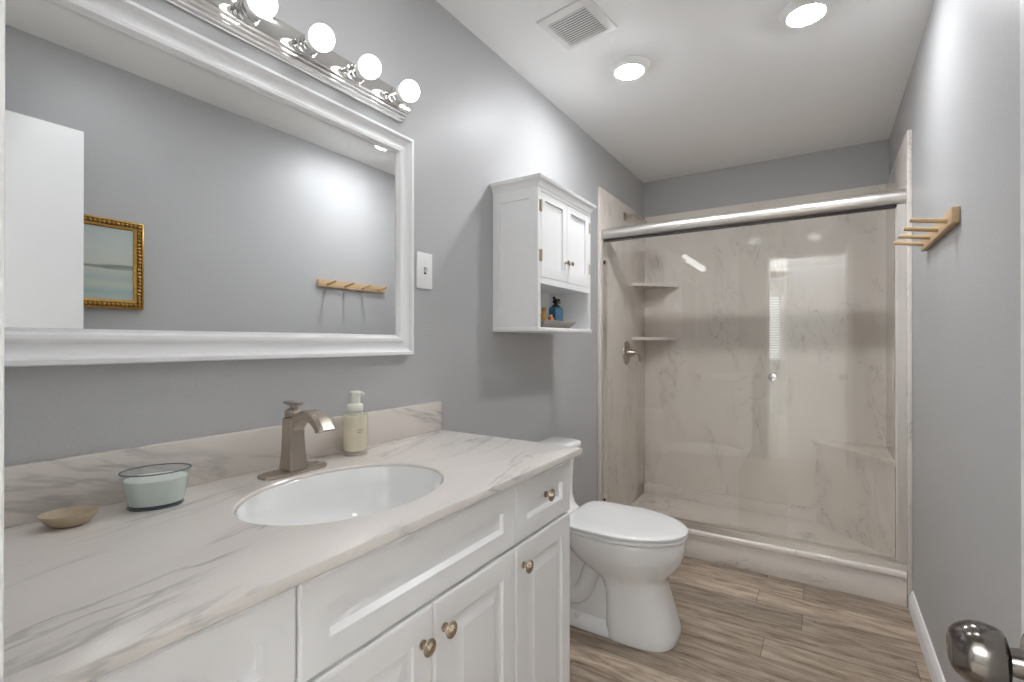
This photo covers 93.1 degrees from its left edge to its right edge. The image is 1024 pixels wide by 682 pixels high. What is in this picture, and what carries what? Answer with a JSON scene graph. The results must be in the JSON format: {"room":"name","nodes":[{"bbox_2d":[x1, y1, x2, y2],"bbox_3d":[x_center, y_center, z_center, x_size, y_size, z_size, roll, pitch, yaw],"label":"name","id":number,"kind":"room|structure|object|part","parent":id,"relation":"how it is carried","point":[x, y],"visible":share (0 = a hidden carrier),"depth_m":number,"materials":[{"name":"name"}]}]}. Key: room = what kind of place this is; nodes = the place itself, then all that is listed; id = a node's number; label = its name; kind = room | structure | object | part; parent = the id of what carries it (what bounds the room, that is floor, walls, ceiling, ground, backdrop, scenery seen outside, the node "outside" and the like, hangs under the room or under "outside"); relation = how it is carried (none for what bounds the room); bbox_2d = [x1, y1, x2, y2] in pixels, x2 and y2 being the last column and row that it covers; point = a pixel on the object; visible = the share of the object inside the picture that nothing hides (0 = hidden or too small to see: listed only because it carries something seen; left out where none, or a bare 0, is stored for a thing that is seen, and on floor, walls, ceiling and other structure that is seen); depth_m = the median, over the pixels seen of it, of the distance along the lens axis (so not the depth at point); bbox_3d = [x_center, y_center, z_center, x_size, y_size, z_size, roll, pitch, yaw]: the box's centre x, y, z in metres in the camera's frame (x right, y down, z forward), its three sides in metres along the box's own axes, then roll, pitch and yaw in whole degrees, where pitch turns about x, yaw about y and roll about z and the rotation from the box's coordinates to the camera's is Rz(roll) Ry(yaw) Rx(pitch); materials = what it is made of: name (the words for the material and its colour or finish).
{"room":"bathroom","nodes":[
{"label":"bathroom","id":0,"kind":"room"},
{"bbox_2d":[4,0,642,505],"bbox_3d":[-0.011,-0.010,2.221,0.100,2.400,3.785,0,0,33],"label":"wall","id":1,"kind":"structure","parent":0,"point":[474,122],"depth_m":1.72,"materials":[{"name":"grey paint"}]},
{"bbox_2d":[4,0,413,366],"bbox_3d":[-0.615,-0.309,1.159,0.030,0.707,1.048,0,0,33],"label":"mirror","id":2,"kind":"object","parent":1,"relation":"attached to","point":[172,195],"visible":1,"depth_m":1.04,"materials":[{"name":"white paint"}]},
{"bbox_2d":[4,401,440,528],"bbox_3d":[-0.588,0.262,1.212,0.020,0.101,1.220,0,0,33],"label":"backsplash","id":3,"kind":"structure","parent":1,"relation":"attached to","point":[32,489],"depth_m":1.02,"materials":[{"name":"stone"}]},
{"bbox_2d":[163,0,419,122],"bbox_3d":[-0.551,-0.761,1.168,0.132,0.100,0.902,0,0,33],"label":"vanity light","id":4,"kind":"object","parent":1,"relation":"attached to","point":[254,23],"visible":1,"depth_m":1.22,"materials":[{"name":"silver metal"}]},
{"bbox_2d":[235,0,259,25],"bbox_3d":[-0.601,-0.761,1.116,0.032,0.056,0.056,0,0,33],"label":"socket","id":5,"kind":"object","parent":4,"relation":"attached to","point":[244,16],"depth_m":1.10,"materials":[{"name":"silver metal"}]},
{"bbox_3d":[-0.554,-0.761,1.086,0.049,0.062,0.062,0,0,33],"label":"bulb","id":6,"kind":"part","parent":4,"relation":"part of","materials":[{"name":"white glass"}]},
{"bbox_2d":[296,33,317,58],"bbox_3d":[-0.518,-0.760,1.245,0.032,0.056,0.056,0,0,33],"label":"socket","id":7,"kind":"object","parent":4,"relation":"attached to","point":[304,49],"depth_m":1.23,"materials":[{"name":"silver metal"}]},
{"bbox_3d":[-0.472,-0.760,1.215,0.049,0.062,0.062,0,0,33],"label":"bulb","id":8,"kind":"part","parent":4,"relation":"part of","materials":[{"name":"white glass"}]},
{"bbox_2d":[346,62,364,84],"bbox_3d":[-0.436,-0.760,1.373,0.032,0.056,0.056,0,0,33],"label":"socket","id":9,"kind":"object","parent":4,"relation":"attached to","point":[353,75],"depth_m":1.36,"materials":[{"name":"silver metal"}]},
{"bbox_3d":[-0.389,-0.760,1.343,0.049,0.062,0.062,0,0,33],"label":"bulb","id":10,"kind":"part","parent":4,"relation":"part of","materials":[{"name":"white glass"}]},
{"bbox_2d":[388,86,402,106],"bbox_3d":[-0.353,-0.760,1.502,0.032,0.056,0.056,0,0,33],"label":"socket","id":11,"kind":"object","parent":4,"relation":"attached to","point":[395,99],"depth_m":1.49,"materials":[{"name":"silver metal"}]},
{"bbox_3d":[-0.306,-0.760,1.472,0.049,0.062,0.062,0,0,33],"label":"bulb","id":12,"kind":"part","parent":4,"relation":"part of","materials":[{"name":"white glass"}]},
{"bbox_2d":[416,251,431,289],"bbox_3d":[-0.296,-0.241,1.667,0.019,0.124,0.075,0,0,33],"label":"light switch","id":13,"kind":"object","parent":1,"relation":"attached to","point":[423,260],"visible":1,"depth_m":1.66,"materials":[{"name":"white plastic"}]},
{"bbox_2d":[490,173,596,333],"bbox_3d":[0.158,-0.344,2.168,0.240,0.612,0.553,0,0,33],"label":"upper cabinet","id":14,"kind":"object","parent":1,"relation":"attached to","point":[541,227],"visible":1,"depth_m":1.99,"materials":[{"name":"white paint"}]},
{"bbox_2d":[493,327,591,333],"bbox_3d":[0.151,-0.046,2.172,0.223,0.016,0.515,0,0,33],"label":"shelf","id":15,"kind":"object","parent":14,"relation":"attached to","point":[548,330],"depth_m":2.00,"materials":[{"name":"white paint"}]},
{"bbox_3d":[0.158,-0.630,2.169,0.240,0.040,0.553,0,0,33],"label":"crown moulding","id":16,"kind":"part","parent":14,"relation":"part of","materials":[{"name":"white paint"}]},
{"bbox_3d":[0.170,-0.424,2.023,0.018,0.339,0.230,0,0,33],"label":"door","id":17,"kind":"part","parent":14,"relation":"part of","materials":[{"name":"white paint"}]},
{"bbox_2d":[541,320,575,328],"bbox_3d":[0.168,-0.072,2.183,0.122,0.034,0.305,0,0,33],"label":"tray","id":18,"kind":"object","parent":14,"relation":"on","point":[544,323],"visible":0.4,"depth_m":2.14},
{"bbox_2d":[541,307,546,319],"bbox_3d":[0.142,-0.105,2.171,0.028,0.092,0.028,0,0,33],"label":"perfume bottle","id":19,"kind":"object","parent":18,"relation":"on","point":[543,310],"visible":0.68,"depth_m":2.16,"materials":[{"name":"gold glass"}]},
{"bbox_2d":[549,297,562,320],"bbox_3d":[0.202,-0.131,2.242,0.048,0.145,0.072,0,0,33],"label":"perfume bottle","id":20,"kind":"object","parent":18,"relation":"on","point":[555,310],"visible":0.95,"depth_m":2.22,"materials":[{"name":"blue glass"}]},
{"bbox_3d":[0.232,-0.339,2.120,0.018,0.567,0.507,0,0,33],"label":"frame","id":21,"kind":"part","parent":14,"relation":"part of","materials":[{"name":"white paint"}]},
{"bbox_3d":[0.295,-0.424,2.218,0.018,0.339,0.230,0,0,33],"label":"door","id":22,"kind":"part","parent":14,"relation":"part of","materials":[{"name":"white paint"}]},
{"bbox_2d":[598,187,644,504],"bbox_3d":[0.768,0.128,3.322,0.018,2.129,0.890,0,0,33],"label":"cladding","id":23,"kind":"object","parent":1,"relation":"attached to","point":[625,258],"visible":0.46,"depth_m":3.27,"materials":[{"name":"stone"}]},
{"bbox_2d":[623,341,640,364],"bbox_3d":[0.823,0.083,3.316,0.081,0.164,0.164,0,0,33],"label":"shower valve","id":24,"kind":"object","parent":23,"relation":"attached to","point":[628,352],"visible":1,"depth_m":3.30,"materials":[{"name":"silver metal"}]},
{"bbox_2d":[623,212,647,222],"bbox_3d":[0.862,-0.793,3.252,0.218,0.169,0.094,0,0,33],"label":"showerhead","id":25,"kind":"object","parent":23,"relation":"attached to","point":[625,215],"visible":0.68,"depth_m":3.27,"materials":[{"name":"silver metal"}]},
{"bbox_3d":[0.838,-0.817,3.268,0.149,0.083,0.021,0,0,33],"label":"arm","id":26,"kind":"part","parent":25,"relation":"part of","materials":[{"name":"silver metal"}]},
{"bbox_2d":[632,283,678,289],"bbox_3d":[1.033,-0.401,3.488,0.250,0.022,0.290,0,0,33],"label":"corner shelf","id":27,"kind":"object","parent":23,"relation":"attached to","point":[645,286],"visible":1,"depth_m":3.47,"materials":[{"name":"stone"}]},
{"bbox_2d":[632,337,678,339],"bbox_3d":[1.033,-0.018,3.487,0.250,0.022,0.290,0,0,33],"label":"corner shelf","id":28,"kind":"object","parent":23,"relation":"attached to","point":[633,338],"visible":1,"depth_m":3.45,"materials":[{"name":"stone"}]},
{"bbox_2d":[436,0,933,182],"bbox_3d":[0.658,-1.251,1.794,1.690,0.080,3.785,0,0,33],"label":"ceiling","id":29,"kind":"structure","parent":0,"point":[726,84],"depth_m":2.19,"materials":[{"name":"white paint"}]},
{"bbox_2d":[536,0,617,49],"bbox_3d":[0.249,-1.204,1.855,0.224,0.013,0.224,0,0,40],"label":"ceiling vent","id":30,"kind":"object","parent":29,"relation":"in","point":[579,22],"visible":1,"depth_m":1.84,"materials":[{"name":"white plastic"}]},
{"bbox_2d":[609,55,649,79],"bbox_3d":[0.519,-1.194,2.142,0.175,0.032,0.175,0,0,33],"label":"recessed light","id":31,"kind":"object","parent":29,"relation":"in","point":[634,66],"visible":1,"depth_m":2.11,"materials":[{"name":"white plastic"}]},
{"bbox_2d":[779,0,834,26],"bbox_3d":[1.073,-1.195,1.772,0.175,0.032,0.175,0,0,33],"label":"recessed light","id":32,"kind":"object","parent":29,"relation":"in","point":[798,13],"visible":1,"depth_m":1.75,"materials":[{"name":"white plastic"}]},
{"bbox_2d":[570,556,931,681],"bbox_3d":[0.658,1.229,1.788,1.690,0.080,3.785,0,0,33],"label":"floor","id":33,"kind":"structure","parent":0,"point":[739,625],"depth_m":1.93,"materials":[{"name":"brown wood"}]},
{"bbox_2d":[90,460,569,681],"bbox_3d":[-0.363,0.760,1.053,0.564,0.854,1.194,0,0,33],"label":"vanity cabinet","id":34,"kind":"object","parent":33,"relation":"on","point":[480,592],"visible":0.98,"depth_m":0.90,"materials":[{"name":"white paint"}]},
{"bbox_3d":[-0.389,0.413,0.555,0.018,0.145,0.302,0,0,33],"label":"drawer","id":35,"kind":"part","parent":34,"relation":"part of","materials":[{"name":"white paint"}]},
{"bbox_2d":[4,401,582,681],"bbox_3d":[-0.359,0.272,1.065,0.562,0.121,1.220,0,0,33],"label":"countertop","id":36,"kind":"structure","parent":34,"relation":"on","point":[87,601],"depth_m":0.78,"materials":[{"name":"stone"}]},
{"bbox_2d":[37,505,99,528],"bbox_3d":[-0.748,0.300,0.820,0.069,0.022,0.075,0,0,33],"label":"soap dish","id":37,"kind":"object","parent":36,"relation":"on","point":[68,517],"visible":1,"depth_m":0.82,"materials":[{"name":"beige ceramic"}]},
{"bbox_2d":[118,463,191,511],"bbox_3d":[-0.675,0.277,0.921,0.097,0.068,0.109,0,0,33],"label":"candle","id":38,"kind":"object","parent":36,"relation":"on","point":[158,490],"visible":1,"depth_m":0.90,"materials":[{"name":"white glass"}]},
{"bbox_2d":[257,400,335,480],"bbox_3d":[-0.476,0.228,1.128,0.160,0.169,0.158,0,0,33],"label":"faucet","id":39,"kind":"object","parent":36,"relation":"on","point":[293,459],"visible":1,"depth_m":1.14,"materials":[{"name":"silver metal"}]},
{"bbox_3d":[-0.520,0.307,1.156,0.056,0.010,0.158,0,0,33],"label":"plate","id":40,"kind":"part","parent":39,"relation":"part of","materials":[{"name":"silver metal"}]},
{"bbox_3d":[-0.520,0.148,1.157,0.052,0.009,0.022,0,0,33],"label":"lever handle","id":41,"kind":"part","parent":39,"relation":"part of","materials":[{"name":"silver metal"}]},
{"bbox_3d":[-0.463,0.192,1.120,0.130,0.065,0.044,0,0,33],"label":"spout","id":42,"kind":"part","parent":39,"relation":"part of","materials":[{"name":"silver metal"}]},
{"bbox_2d":[235,466,442,524],"bbox_3d":[-0.344,0.397,1.032,0.372,0.156,0.476,0,0,33],"label":"sink","id":43,"kind":"object","parent":36,"relation":"in","point":[352,493],"visible":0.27,"depth_m":1.18,"materials":[{"name":"ceramic"}]},
{"bbox_2d":[342,391,368,456],"bbox_3d":[-0.434,0.225,1.344,0.071,0.175,0.071,0,0,33],"label":"soap dispenser","id":44,"kind":"object","parent":36,"relation":"on","point":[354,424],"visible":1,"depth_m":1.32,"materials":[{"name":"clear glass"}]},
{"bbox_3d":[-0.231,0.790,0.801,0.018,0.592,0.278,0,0,33],"label":"door","id":45,"kind":"part","parent":34,"relation":"part of","materials":[{"name":"white paint"}]},
{"bbox_3d":[-0.153,0.414,0.923,0.018,0.145,0.567,0,0,33],"label":"false drawer","id":46,"kind":"part","parent":34,"relation":"part of","materials":[{"name":"white paint"}]},
{"bbox_3d":[-0.153,0.555,0.881,0.025,0.032,0.032,0,0,33],"label":"knob","id":47,"kind":"part","parent":34,"relation":"part of","materials":[{"name":"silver metal"}]},
{"bbox_3d":[-0.120,0.553,0.932,0.025,0.032,0.032,0,0,33],"label":"knob","id":48,"kind":"part","parent":34,"relation":"part of","materials":[{"name":"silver metal"}]},
{"bbox_3d":[-0.077,0.791,1.040,0.018,0.592,0.286,0,0,33],"label":"door","id":49,"kind":"part","parent":34,"relation":"part of","materials":[{"name":"white paint"}]},
{"bbox_3d":[0.038,0.546,1.179,0.025,0.032,0.032,0,0,33],"label":"knob","id":50,"kind":"part","parent":34,"relation":"part of","materials":[{"name":"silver metal"}]},
{"bbox_3d":[0.082,0.792,1.287,0.018,0.592,0.294,0,0,33],"label":"door","id":51,"kind":"part","parent":34,"relation":"part of","materials":[{"name":"white paint"}]},
{"bbox_3d":[0.082,0.415,1.288,0.018,0.145,0.294,0,0,33],"label":"drawer","id":52,"kind":"part","parent":34,"relation":"part of","materials":[{"name":"white paint"}]},
{"bbox_3d":[0.099,0.404,1.273,0.025,0.032,0.032,0,0,33],"label":"knob","id":53,"kind":"part","parent":34,"relation":"part of","materials":[{"name":"silver metal"}]},
{"bbox_2d":[539,436,687,651],"bbox_3d":[0.400,0.833,2.101,0.694,0.714,0.392,0,0,33],"label":"toilet","id":54,"kind":"object","parent":33,"relation":"on","point":[623,558],"visible":0.77,"depth_m":1.92,"materials":[{"name":"ceramic"}]},
{"bbox_3d":[0.177,0.492,2.244,0.165,0.032,0.392,0,0,33],"label":"tank lid","id":55,"kind":"part","parent":54,"relation":"part of","materials":[{"name":"ceramic"}]},
{"bbox_3d":[0.193,0.651,2.234,0.187,0.283,0.356,0,0,33],"label":"tank","id":56,"kind":"part","parent":54,"relation":"part of","materials":[{"name":"ceramic"}]},
{"bbox_3d":[0.483,0.783,2.047,0.495,0.019,0.378,0,0,33],"label":"seat","id":57,"kind":"part","parent":54,"relation":"part of","materials":[{"name":"ceramic"}]},
{"bbox_3d":[0.487,0.763,2.045,0.487,0.023,0.378,0,0,33],"label":"lid","id":58,"kind":"part","parent":54,"relation":"part of","materials":[{"name":"ceramic"}]},
{"bbox_2d":[630,482,906,606],"bbox_3d":[1.383,1.113,2.915,1.452,0.157,0.868,0,0,33],"label":"shower tray","id":59,"kind":"object","parent":33,"relation":"on","point":[883,584],"visible":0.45,"depth_m":2.64,"materials":[{"name":"stone"}]},
{"bbox_2d":[601,188,906,571],"bbox_3d":[1.172,0.173,2.590,1.453,1.722,0.078,0,0,33],"label":"shower door","id":60,"kind":"structure","parent":59,"relation":"on","point":[892,199],"depth_m":2.36,"materials":[{"name":"clear glass"}]},
{"bbox_3d":[1.172,-0.652,2.591,1.453,0.072,0.076,0,0,33],"label":"header rail","id":61,"kind":"part","parent":60,"relation":"part of","materials":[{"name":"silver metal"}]},
{"bbox_3d":[1.322,0.184,2.463,0.042,0.042,0.025,0,0,33],"label":"knob","id":62,"kind":"part","parent":60,"relation":"part of","materials":[{"name":"silver metal"}]},
{"bbox_3d":[0.976,0.202,2.704,0.973,1.626,0.006,0,0,33],"label":"glass panel","id":63,"kind":"part","parent":60,"relation":"part of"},
{"bbox_2d":[813,440,895,557],"bbox_3d":[1.954,0.885,2.805,0.372,0.513,0.437,0,0,33],"label":"shower bench","id":64,"kind":"object","parent":59,"relation":"on","point":[854,484],"visible":0.97,"depth_m":2.77,"materials":[{"name":"stone"}]},
{"bbox_2d":[643,139,888,217],"bbox_3d":[1.655,-0.007,3.341,1.490,2.400,0.100,0,0,33],"label":"wall","id":65,"kind":"structure","parent":0,"point":[865,164],"depth_m":3.23,"materials":[{"name":"grey paint"}]},
{"bbox_2d":[645,184,886,507],"bbox_3d":[1.623,0.103,3.291,1.454,2.078,0.018,0,0,33],"label":"cladding","id":66,"kind":"object","parent":65,"relation":"attached to","point":[802,302],"visible":0.71,"depth_m":3.24,"materials":[{"name":"stone"}]},
{"bbox_2d":[889,0,1021,681],"bbox_3d":[1.327,-0.012,1.361,0.100,2.400,3.785,0,0,33],"label":"wall","id":67,"kind":"structure","parent":0,"point":[960,103],"depth_m":1.31,"materials":[{"name":"grey paint"}]},
{"bbox_2d":[886,129,912,608],"bbox_3d":[2.006,0.126,2.526,0.018,2.129,0.890,0,0,33],"label":"cladding","id":68,"kind":"object","parent":67,"relation":"attached to","point":[900,177],"visible":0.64,"depth_m":2.41,"materials":[{"name":"stone"}]},
{"bbox_2d":[894,206,959,251],"bbox_3d":[1.386,-0.364,1.645,0.107,0.045,0.535,0,0,33],"label":"peg rail","id":69,"kind":"object","parent":67,"relation":"attached to","point":[943,225],"visible":1,"depth_m":1.57,"materials":[{"name":"brown wood"}]},
{"bbox_2d":[909,591,945,681],"bbox_3d":[1.047,1.144,1.029,0.015,0.086,2.689,0,0,33],"label":"baseboard","id":70,"kind":"structure","parent":67,"relation":"attached to","point":[936,674],"depth_m":1.82,"materials":[{"name":"white paint"}]},
{"bbox_3d":[-0.333,-0.015,0.250,1.490,2.400,0.120,0,0,33],"label":"wall","id":71,"kind":"structure","parent":0,"visible":0},
{"bbox_2d":[0,0,4,681],"bbox_3d":[-0.104,0.160,0.095,0.702,2.050,0.137,0,0,33],"label":"door frame","id":72,"kind":"structure","parent":71,"relation":"attached to","point":[2,2],"depth_m":0.33,"materials":[{"name":"white paint"}]},
{"bbox_2d":[946,0,1023,681],"bbox_3d":[0.347,0.169,0.247,0.109,2.008,0.609,0,0,33],"label":"door","id":73,"kind":"structure","parent":71,"relation":"in","point":[978,651],"depth_m":0.46,"materials":[{"name":"white paint"}]},
{"bbox_3d":[0.462,0.303,0.465,0.066,0.066,0.066,0,0,33],"label":"knob","id":74,"kind":"part","parent":73,"relation":"part of","materials":[{"name":"silver metal"}]}
]}

